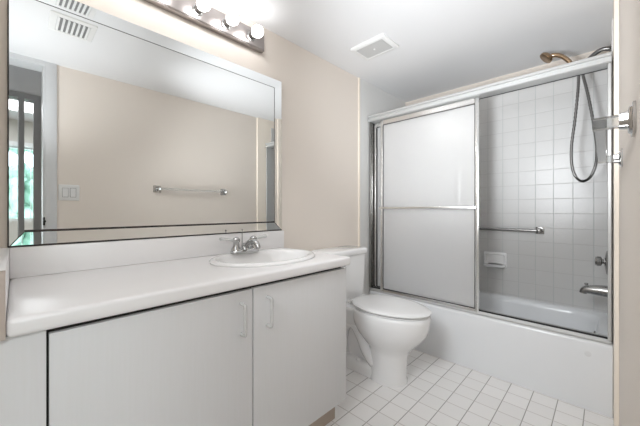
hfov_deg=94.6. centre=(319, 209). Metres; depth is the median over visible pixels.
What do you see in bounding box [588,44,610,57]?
pipe
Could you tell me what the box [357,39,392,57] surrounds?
grille
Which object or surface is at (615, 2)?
trim
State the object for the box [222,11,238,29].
bulb
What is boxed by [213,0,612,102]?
ceiling
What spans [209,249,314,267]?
sink
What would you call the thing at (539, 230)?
grab bar
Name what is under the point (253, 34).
bulb
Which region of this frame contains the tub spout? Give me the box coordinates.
[579,283,607,297]
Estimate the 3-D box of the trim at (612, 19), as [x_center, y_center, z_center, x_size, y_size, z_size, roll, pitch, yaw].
[1.735,-0.150,1.754,0.006,1.700,0.574,0,0,44]
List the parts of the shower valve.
knob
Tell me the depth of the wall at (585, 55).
2.38 m
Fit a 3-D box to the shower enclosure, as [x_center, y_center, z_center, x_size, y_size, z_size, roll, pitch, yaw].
[0.966,-0.055,2.028,1.476,1.490,0.100,0,0,44]
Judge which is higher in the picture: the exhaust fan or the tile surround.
the exhaust fan
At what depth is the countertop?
1.02 m
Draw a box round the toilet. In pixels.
[312,245,431,387]
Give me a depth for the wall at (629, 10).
0.77 m
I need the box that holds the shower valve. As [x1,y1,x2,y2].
[595,250,607,274]
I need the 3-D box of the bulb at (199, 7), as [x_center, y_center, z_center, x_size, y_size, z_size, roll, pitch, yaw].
[-0.565,-0.974,1.410,0.098,0.064,0.064,0,0,44]
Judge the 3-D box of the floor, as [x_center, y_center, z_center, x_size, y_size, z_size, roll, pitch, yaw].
[0.191,1.110,1.214,1.764,0.100,3.750,0,0,44]
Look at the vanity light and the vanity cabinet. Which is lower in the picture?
the vanity cabinet
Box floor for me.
[325,349,613,425]
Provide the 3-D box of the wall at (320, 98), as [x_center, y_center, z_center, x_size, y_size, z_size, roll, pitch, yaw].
[-0.399,-0.015,1.787,0.120,2.150,3.750,0,0,44]
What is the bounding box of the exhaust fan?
[350,33,398,60]
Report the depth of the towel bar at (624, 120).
0.65 m
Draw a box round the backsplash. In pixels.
[9,230,283,278]
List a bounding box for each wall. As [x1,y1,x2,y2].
[0,0,357,281]
[360,78,404,294]
[405,50,608,105]
[619,0,639,425]
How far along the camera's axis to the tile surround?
2.20 m
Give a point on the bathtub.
(576, 371)
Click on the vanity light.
(199, 12)
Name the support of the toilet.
on the floor
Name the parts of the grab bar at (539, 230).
rail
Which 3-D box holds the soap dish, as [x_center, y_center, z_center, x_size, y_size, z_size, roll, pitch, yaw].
[1.424,0.411,2.411,0.168,0.126,0.062,0,0,44]
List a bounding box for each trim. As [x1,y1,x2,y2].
[358,78,359,245]
[611,19,612,340]
[613,0,618,425]
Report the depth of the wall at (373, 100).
2.51 m
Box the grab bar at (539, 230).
[479,227,543,233]
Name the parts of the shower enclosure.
door frame, sliding door, sliding door, door frame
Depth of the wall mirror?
1.25 m
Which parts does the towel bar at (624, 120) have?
rod, arm, arm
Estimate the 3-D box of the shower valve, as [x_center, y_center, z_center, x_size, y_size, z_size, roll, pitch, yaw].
[1.695,0.315,1.769,0.070,0.156,0.156,0,0,44]
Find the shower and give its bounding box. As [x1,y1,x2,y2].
[540,52,597,181]
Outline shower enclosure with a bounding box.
[368,52,611,344]
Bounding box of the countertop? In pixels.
[0,230,349,340]
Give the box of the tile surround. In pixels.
[479,69,607,312]
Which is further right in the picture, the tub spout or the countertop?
the tub spout
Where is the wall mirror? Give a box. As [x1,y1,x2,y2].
[7,0,281,247]
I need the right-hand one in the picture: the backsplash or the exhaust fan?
the exhaust fan
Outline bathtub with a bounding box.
[369,290,612,417]
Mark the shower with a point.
(546, 57)
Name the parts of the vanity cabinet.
door, handle, handle, door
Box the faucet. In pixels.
[219,229,266,253]
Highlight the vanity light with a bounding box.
[144,0,263,52]
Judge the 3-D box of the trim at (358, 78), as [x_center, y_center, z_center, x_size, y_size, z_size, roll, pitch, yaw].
[0.324,-0.015,2.437,0.011,2.150,0.020,0,0,44]
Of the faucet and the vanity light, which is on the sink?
the faucet
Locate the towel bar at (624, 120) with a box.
[592,100,635,167]
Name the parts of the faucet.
lever, handle, plate, spout, handle, lever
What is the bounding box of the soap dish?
[483,251,506,268]
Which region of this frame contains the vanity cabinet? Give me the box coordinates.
[0,267,345,425]
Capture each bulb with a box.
[192,0,210,15]
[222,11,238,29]
[247,25,262,40]

